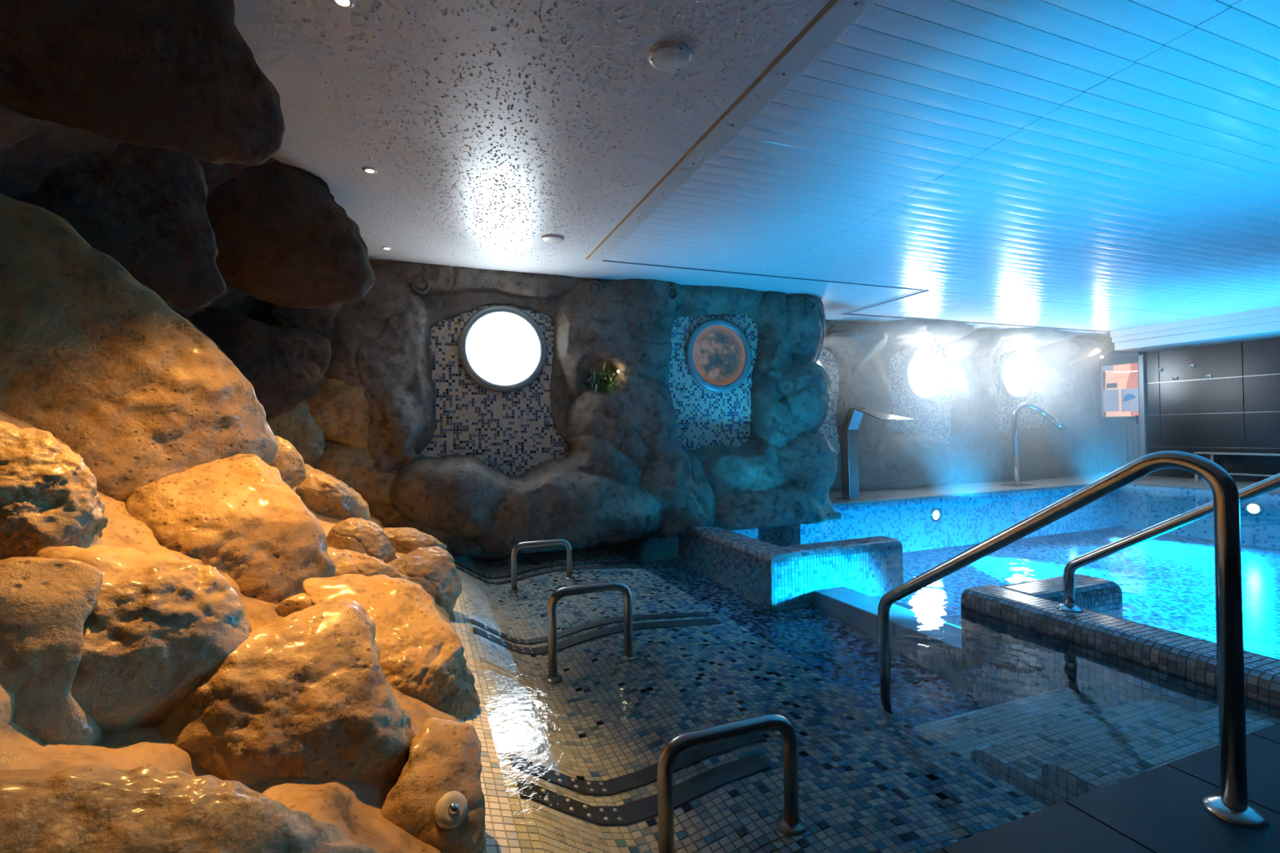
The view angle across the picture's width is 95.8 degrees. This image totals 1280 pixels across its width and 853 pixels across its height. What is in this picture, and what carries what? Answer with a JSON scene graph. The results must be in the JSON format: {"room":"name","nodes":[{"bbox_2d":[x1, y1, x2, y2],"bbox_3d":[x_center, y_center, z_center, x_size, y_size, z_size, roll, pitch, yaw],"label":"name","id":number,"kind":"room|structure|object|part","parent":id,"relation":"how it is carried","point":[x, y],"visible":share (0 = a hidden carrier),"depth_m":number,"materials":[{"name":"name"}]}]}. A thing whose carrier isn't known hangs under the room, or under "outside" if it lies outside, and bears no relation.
{"room":"indoor spa pool","nodes":[
{"label":"indoor spa pool","id":0,"kind":"room"},
{"bbox_2d":[0,0,486,852],"bbox_3d":[-1.788,-0.101,2.489,2.092,3.229,5.595,-1,0,-21],"label":"wall","id":1,"kind":"structure","parent":0,"point":[217,634],"depth_m":1.72,"materials":[{"name":"brown stone"}]},
{"bbox_2d":[434,791,467,829],"bbox_3d":[-0.400,0.812,1.223,0.066,0.067,0.060,-1,-1,-41],"label":"button","id":2,"kind":"object","parent":1,"relation":"attached to","point":[451,809],"visible":1,"depth_m":1.21,"materials":[{"name":"metal"}]},
{"bbox_2d":[253,259,840,562],"bbox_3d":[-0.546,0.180,5.779,5.681,3.070,1.839,-1,0,-26],"label":"wall","id":3,"kind":"structure","parent":0,"point":[630,471],"depth_m":5.17,"materials":[{"name":"stone"}]},
{"bbox_2d":[412,279,429,295],"bbox_3d":[-1.814,-1.159,4.782,0.132,0.132,0.128,-1,0,-21],"label":"wall speaker","id":4,"kind":"object","parent":3,"relation":"attached to","point":[420,289],"visible":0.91,"depth_m":4.74},
{"bbox_3d":[-1.272,-0.312,5.087,1.415,1.632,0.030,-1,0,-21],"label":"mosaic panel","id":5,"kind":"part","parent":3,"relation":"part of","materials":[{"name":"tile"}]},
{"bbox_2d":[457,305,546,392],"bbox_3d":[-1.199,-0.683,5.084,0.762,0.762,0.069,-1,0,-21],"label":"window","id":6,"kind":"structure","parent":3,"relation":"in","point":[503,348],"depth_m":5.08,"materials":[{"name":"white glass"}]},
{"bbox_3d":[-1.202,-0.683,5.092,0.634,0.634,0.016,-1,0,-21],"label":"pane","id":7,"kind":"part","parent":6,"relation":"part of","materials":[{"name":"white glass"}]},
{"bbox_2d":[586,280,601,294],"bbox_3d":[-0.429,-1.261,5.299,0.132,0.132,0.128,-1,0,-21],"label":"wall speaker","id":8,"kind":"object","parent":3,"relation":"attached to","point":[593,286],"visible":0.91,"depth_m":5.25},
{"bbox_2d":[586,361,622,395],"bbox_3d":[-0.297,-0.398,5.196,0.349,0.360,0.191,-1,0,-21],"label":"plant","id":9,"kind":"object","parent":3,"relation":"attached to","point":[607,378],"visible":0.97,"depth_m":5.18,"materials":[{"name":"green plant"}]},
{"bbox_2d":[666,286,678,300],"bbox_3d":[0.282,-1.253,5.485,0.132,0.132,0.128,-1,0,-21],"label":"wall speaker","id":10,"kind":"object","parent":3,"relation":"attached to","point":[672,292],"visible":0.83,"depth_m":5.44},
{"bbox_3d":[0.762,-0.463,5.871,1.151,1.495,0.030,-1,0,-21],"label":"mosaic panel","id":11,"kind":"part","parent":3,"relation":"part of","materials":[{"name":"tile"}]},
{"bbox_2d":[684,318,751,391],"bbox_3d":[0.803,-0.720,5.853,0.742,0.742,0.069,-1,0,-21],"label":"window","id":12,"kind":"structure","parent":3,"relation":"in","point":[718,353],"depth_m":5.84,"materials":[{"name":"brown glass"}]},
{"bbox_3d":[0.800,-0.720,5.861,0.614,0.614,0.016,-1,0,-21],"label":"pane","id":13,"kind":"part","parent":12,"relation":"part of","materials":[{"name":"brown glass"}]},
{"bbox_2d":[804,297,816,311],"bbox_3d":[1.756,-1.266,6.054,0.132,0.132,0.128,-1,0,-21],"label":"wall speaker","id":14,"kind":"object","parent":3,"relation":"attached to","point":[809,303],"visible":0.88,"depth_m":6.00},
{"bbox_2d":[233,0,1279,337],"bbox_3d":[3.330,-1.464,4.516,13.300,0.089,8.400,-1,0,-21],"label":"ceiling","id":15,"kind":"structure","parent":0,"point":[1078,167],"depth_m":2.83,"materials":[{"name":"white paint"}]},
{"bbox_2d":[331,0,355,8],"bbox_3d":[-0.953,-1.365,1.851,0.072,0.006,0.072,-1,0,-21],"label":"recessed light","id":16,"kind":"object","parent":15,"relation":"in","point":[341,3],"visible":1,"depth_m":1.86,"materials":[{"name":"white plastic"}]},
{"bbox_2d":[362,167,377,173],"bbox_3d":[-1.421,-1.347,3.042,0.072,0.006,0.072,-1,0,-21],"label":"recessed light","id":17,"kind":"object","parent":15,"relation":"in","point":[367,170],"visible":1,"depth_m":3.04,"materials":[{"name":"white plastic"}]},
{"bbox_2d":[382,246,391,249],"bbox_3d":[-1.887,-1.328,4.309,0.072,0.006,0.072,-1,0,-21],"label":"recessed light","id":18,"kind":"object","parent":15,"relation":"in","point":[383,247],"visible":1,"depth_m":4.30,"materials":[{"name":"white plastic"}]},
{"bbox_2d":[541,234,564,243],"bbox_3d":[-0.630,-1.348,4.160,0.164,0.016,0.164,-1,0,-21],"label":"ceiling speaker","id":19,"kind":"object","parent":15,"relation":"attached to","point":[550,238],"visible":1,"depth_m":4.13,"materials":[{"name":"white plastic"}]},
{"bbox_2d":[648,40,692,71],"bbox_3d":[0.113,-1.377,2.159,0.164,0.016,0.164,-1,0,-21],"label":"ceiling speaker","id":20,"kind":"object","parent":15,"relation":"attached to","point":[668,55],"visible":1,"depth_m":2.14,"materials":[{"name":"white plastic"}]},
{"bbox_2d":[450,550,1279,852],"bbox_3d":[0.185,1.265,3.403,2.750,0.636,4.445,-1,0,-21],"label":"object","id":21,"kind":"object","parent":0,"point":[947,766],"visible":0.81,"depth_m":2.12,"materials":[{"name":"tile"}]},
{"bbox_2d":[507,538,575,594],"bbox_3d":[-0.705,0.996,4.160,0.486,0.350,0.086,-1,0,-21],"label":"grab rail","id":22,"kind":"object","parent":21,"relation":"on","point":[514,589],"visible":1,"depth_m":4.13,"materials":[{"name":"metal"}]},
{"bbox_2d":[454,561,635,579],"bbox_3d":[-0.729,1.094,4.632,1.450,0.159,0.060,-1,0,-21],"label":"strip","id":23,"kind":"object","parent":21,"relation":"on","point":[455,562],"visible":0.99,"depth_m":4.60,"materials":[{"name":"black tile"}]},
{"bbox_2d":[456,565,642,584],"bbox_3d":[-0.672,1.092,4.482,1.450,0.159,0.070,-1,0,-21],"label":"strip","id":24,"kind":"object","parent":21,"relation":"on","point":[535,574],"visible":0.96,"depth_m":4.45,"materials":[{"name":"black tile"}]},
{"bbox_2d":[470,611,708,644],"bbox_3d":[-0.239,1.074,3.229,1.360,0.159,0.070,-1,0,-21],"label":"strip","id":25,"kind":"object","parent":21,"relation":"on","point":[618,620],"visible":0.97,"depth_m":3.20,"materials":[{"name":"black tile"}]},
{"bbox_2d":[543,581,637,685],"bbox_3d":[-0.227,0.942,2.684,0.451,0.418,0.086,-1,0,-21],"label":"grab rail","id":26,"kind":"object","parent":21,"relation":"on","point":[553,678],"visible":1,"depth_m":2.65,"materials":[{"name":"metal"}]},
{"bbox_2d":[472,617,721,655],"bbox_3d":[-0.187,1.072,3.094,1.360,0.159,0.090,-1,0,-21],"label":"strip","id":27,"kind":"object","parent":21,"relation":"on","point":[589,636],"visible":0.99,"depth_m":3.06,"materials":[{"name":"black plastic"}]},
{"bbox_2d":[508,733,766,795],"bbox_3d":[0.019,1.058,1.861,0.860,0.159,0.072,-1,0,-21],"label":"strip","id":28,"kind":"object","parent":21,"relation":"on","point":[646,776],"visible":0.98,"depth_m":1.83,"materials":[{"name":"black tile"}]},
{"bbox_2d":[515,753,770,826],"bbox_3d":[0.032,1.057,1.716,0.780,0.159,0.082,-1,0,-21],"label":"strip","id":29,"kind":"object","parent":21,"relation":"on","point":[638,811],"visible":0.99,"depth_m":1.71,"materials":[{"name":"black plastic"}]},
{"bbox_2d":[657,714,807,852],"bbox_3d":[0.236,0.953,1.501,0.452,0.360,0.082,-1,0,-21],"label":"grab rail","id":30,"kind":"object","parent":21,"relation":"on","point":[790,824],"visible":1,"depth_m":1.49,"materials":[{"name":"metal"}]},
{"bbox_2d":[817,319,1114,492],"bbox_3d":[4.875,-0.200,8.632,7.100,2.470,1.189,-1,0,-21],"label":"wall","id":31,"kind":"structure","parent":0,"point":[962,435],"depth_m":8.69,"materials":[{"name":"tile"}]},
{"bbox_2d":[817,356,826,372],"bbox_3d":[2.343,-0.753,7.892,0.472,0.472,0.069,-1,0,-21],"label":"window","id":32,"kind":"structure","parent":31,"relation":"in","point":[820,362],"depth_m":7.93,"materials":[{"name":"white glass"}]},
{"bbox_3d":[2.329,-0.343,7.918,1.084,1.813,0.030,-1,0,-21],"label":"mosaic panel","id":33,"kind":"part","parent":31,"relation":"part of","materials":[{"name":"white tile"}]},
{"bbox_3d":[4.132,-0.423,8.611,1.466,1.668,0.030,-1,0,-21],"label":"mosaic panel","id":34,"kind":"part","parent":31,"relation":"part of","materials":[{"name":"white tile"}]},
{"bbox_2d":[902,348,945,401],"bbox_3d":[4.238,-0.763,8.620,0.792,0.792,0.069,-1,0,-21],"label":"window","id":35,"kind":"structure","parent":31,"relation":"in","point":[923,371],"depth_m":8.61,"materials":[{"name":"white glass"}]},
{"bbox_3d":[4.235,-0.763,8.628,0.664,0.664,0.016,-1,0,-21],"label":"pane","id":36,"kind":"part","parent":35,"relation":"part of","materials":[{"name":"white glass"}]},
{"bbox_2d":[997,351,1034,399],"bbox_3d":[6.067,-0.823,9.324,0.792,0.792,0.069,-1,0,-21],"label":"window","id":37,"kind":"structure","parent":31,"relation":"in","point":[1015,374],"depth_m":9.31,"materials":[{"name":"white glass"}]},
{"bbox_3d":[6.064,-0.823,9.332,0.664,0.664,0.016,-1,0,-21],"label":"pane","id":38,"kind":"part","parent":37,"relation":"part of","materials":[{"name":"white glass"}]},
{"bbox_3d":[6.123,-0.566,9.379,1.429,1.485,0.030,-1,0,-21],"label":"mosaic panel","id":39,"kind":"part","parent":31,"relation":"part of","materials":[{"name":"white tile"}]},
{"bbox_2d":[677,524,1279,718],"bbox_3d":[1.758,1.163,3.703,1.221,0.589,4.559,-1,0,-21],"label":"wall","id":40,"kind":"structure","parent":0,"point":[1016,644],"depth_m":2.85,"materials":[{"name":"tile"}]},
{"bbox_2d":[1055,473,1279,612],"bbox_3d":[2.200,0.434,2.210,0.105,0.840,1.185,-1,0,-21],"label":"handrail","id":41,"kind":"object","parent":40,"relation":"on","point":[1269,484],"visible":1,"depth_m":2.41,"materials":[{"name":"metal"}]},
{"bbox_2d":[729,484,1279,687],"bbox_3d":[4.694,1.218,4.785,7.160,0.780,6.800,-1,0,-21],"label":"pool","id":42,"kind":"object","parent":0,"point":[1166,581],"visible":0.27,"depth_m":6.41,"materials":[{"name":"tile"}]},
{"bbox_2d":[929,507,941,522],"bbox_3d":[3.701,1.106,7.225,0.180,0.180,0.015,-1,0,-21],"label":"lamp","id":43,"kind":"object","parent":42,"relation":"attached to","point":[935,513],"visible":0.96,"depth_m":7.22,"materials":[{"name":"glass"}]},
{"bbox_2d":[837,487,1279,533],"bbox_3d":[3.509,0.927,4.318,9.620,0.001,6.670,-1,0,-21],"label":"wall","id":44,"kind":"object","parent":42,"relation":"in","point":[1126,494],"visible":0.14,"depth_m":6.95,"materials":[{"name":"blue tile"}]},
{"bbox_2d":[1244,502,1263,515],"bbox_3d":[7.557,1.012,7.120,0.015,0.180,0.180,-1,0,-21],"label":"lamp","id":45,"kind":"object","parent":42,"relation":"attached to","point":[1245,509],"visible":0.23,"depth_m":7.12,"materials":[{"name":"glass"}]},
{"bbox_2d":[828,473,1279,506],"bbox_3d":[5.888,0.877,5.624,7.200,0.130,7.500,-1,0,-21],"label":"deck","id":46,"kind":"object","parent":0,"point":[1064,481],"visible":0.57,"depth_m":7.94,"materials":[{"name":"tile"}]},
{"bbox_2d":[835,407,913,500],"bbox_3d":[2.864,0.323,6.902,0.710,1.113,0.760,-1,0,-21],"label":"spout","id":47,"kind":"object","parent":46,"relation":"on","point":[849,428],"visible":1,"depth_m":6.99,"materials":[{"name":"metal"}]},
{"bbox_3d":[2.572,0.880,7.060,0.260,0.012,0.240,-1,0,-21],"label":"plate","id":48,"kind":"part","parent":47,"relation":"part of","materials":[{"name":"metal"}]},
{"bbox_3d":[2.829,-0.152,6.833,0.709,0.163,0.462,-1,-1,-37],"label":"blade","id":49,"kind":"part","parent":47,"relation":"part of","materials":[{"name":"metal"}]},
{"bbox_2d":[1000,403,1066,486],"bbox_3d":[5.660,0.249,8.343,0.939,1.180,0.288,-1,0,-13],"label":"faucet","id":50,"kind":"object","parent":46,"relation":"on","point":[1015,431],"visible":1,"depth_m":8.26,"materials":[{"name":"metal"}]},
{"bbox_3d":[5.403,0.836,8.277,0.360,0.012,0.240,-1,0,-21],"label":"plate","id":51,"kind":"part","parent":50,"relation":"part of","materials":[{"name":"metal"}]},
{"bbox_2d":[1193,450,1279,481],"bbox_3d":[8.776,0.556,7.086,0.470,0.425,2.950,-1,0,-21],"label":"bench","id":52,"kind":"object","parent":46,"relation":"on","point":[1212,453],"visible":0.6,"depth_m":7.99,"materials":[{"name":"metal"}]},
{"bbox_3d":[8.059,0.595,8.369,0.030,0.395,0.040,-1,0,-21],"label":"leg","id":53,"kind":"part","parent":52,"relation":"part of","materials":[{"name":"metal"}]},
{"bbox_3d":[8.432,0.589,8.512,0.030,0.395,0.040,-1,0,-21],"label":"leg","id":54,"kind":"part","parent":52,"relation":"part of","materials":[{"name":"metal"}]},
{"bbox_3d":[8.567,0.362,7.009,0.030,0.030,2.950,-1,0,-21],"label":"rail","id":55,"kind":"part","parent":52,"relation":"part of","materials":[{"name":"metal"}]},
{"bbox_3d":[8.786,0.361,7.093,0.440,0.035,2.950,-1,0,-21],"label":"seat","id":56,"kind":"part","parent":52,"relation":"part of","materials":[{"name":"grey metal"}]},
{"bbox_3d":[8.675,0.648,7.046,0.030,0.025,2.950,-1,0,-21],"label":"foot rail","id":57,"kind":"part","parent":52,"relation":"part of","materials":[{"name":"metal"}]},
{"bbox_2d":[927,722,1279,852],"bbox_3d":[1.841,1.315,0.561,5.800,0.830,2.165,-1,0,-21],"label":"floor","id":58,"kind":"structure","parent":0,"point":[1161,809],"depth_m":1.35,"materials":[{"name":"tile"}]},
{"bbox_2d":[877,450,1268,828],"bbox_3d":[1.206,0.709,1.883,0.110,1.283,1.210,-1,0,-21],"label":"handrail","id":59,"kind":"object","parent":58,"relation":"on","point":[1232,806],"visible":0.84,"depth_m":1.37,"materials":[{"name":"metal"}]},
{"bbox_2d":[1106,337,1279,481],"bbox_3d":[9.276,-0.293,6.782,0.210,2.460,8.400,-1,0,-21],"label":"wall","id":60,"kind":"structure","parent":0,"point":[1237,408],"depth_m":8.49,"materials":[{"name":"tile"}]},
{"bbox_2d":[1096,351,1147,475],"bbox_3d":[8.160,-0.209,9.781,0.424,2.020,1.400,-1,0,-21],"label":"door","id":61,"kind":"structure","parent":60,"relation":"in","point":[1123,428],"depth_m":9.69,"materials":[{"name":"grey metal"}]},
{"bbox_3d":[8.000,-0.693,9.802,0.005,0.085,0.160,-1,0,-21],"label":"notice plate","id":62,"kind":"part","parent":61,"relation":"part of","materials":[{"name":"white plastic"}]},
{"bbox_3d":[8.079,-0.115,9.483,0.056,0.130,0.136,-1,0,-21],"label":"handle","id":63,"kind":"part","parent":61,"relation":"part of","materials":[{"name":"silver plastic"}]},
{"bbox_2d":[1188,364,1194,368],"bbox_3d":[8.354,-0.915,8.773,0.073,0.056,0.060,-1,0,-21],"label":"coat hook","id":64,"kind":"object","parent":60,"relation":"attached to","point":[1192,366],"visible":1,"depth_m":8.77,"materials":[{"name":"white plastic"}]},
{"bbox_2d":[1110,306,1279,352],"bbox_3d":[8.939,-1.378,5.984,0.980,0.290,6.720,-1,0,-21],"label":"trim","id":65,"kind":"structure","parent":60,"relation":"attached to","point":[1264,323],"depth_m":8.02,"materials":[{"name":"white paint"}]},
{"bbox_2d":[1205,374,1211,378],"bbox_3d":[8.429,-0.743,8.585,0.073,0.056,0.060,-1,0,-21],"label":"coat hook","id":66,"kind":"object","parent":60,"relation":"attached to","point":[1207,376],"visible":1,"depth_m":8.58,"materials":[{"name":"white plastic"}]}
]}

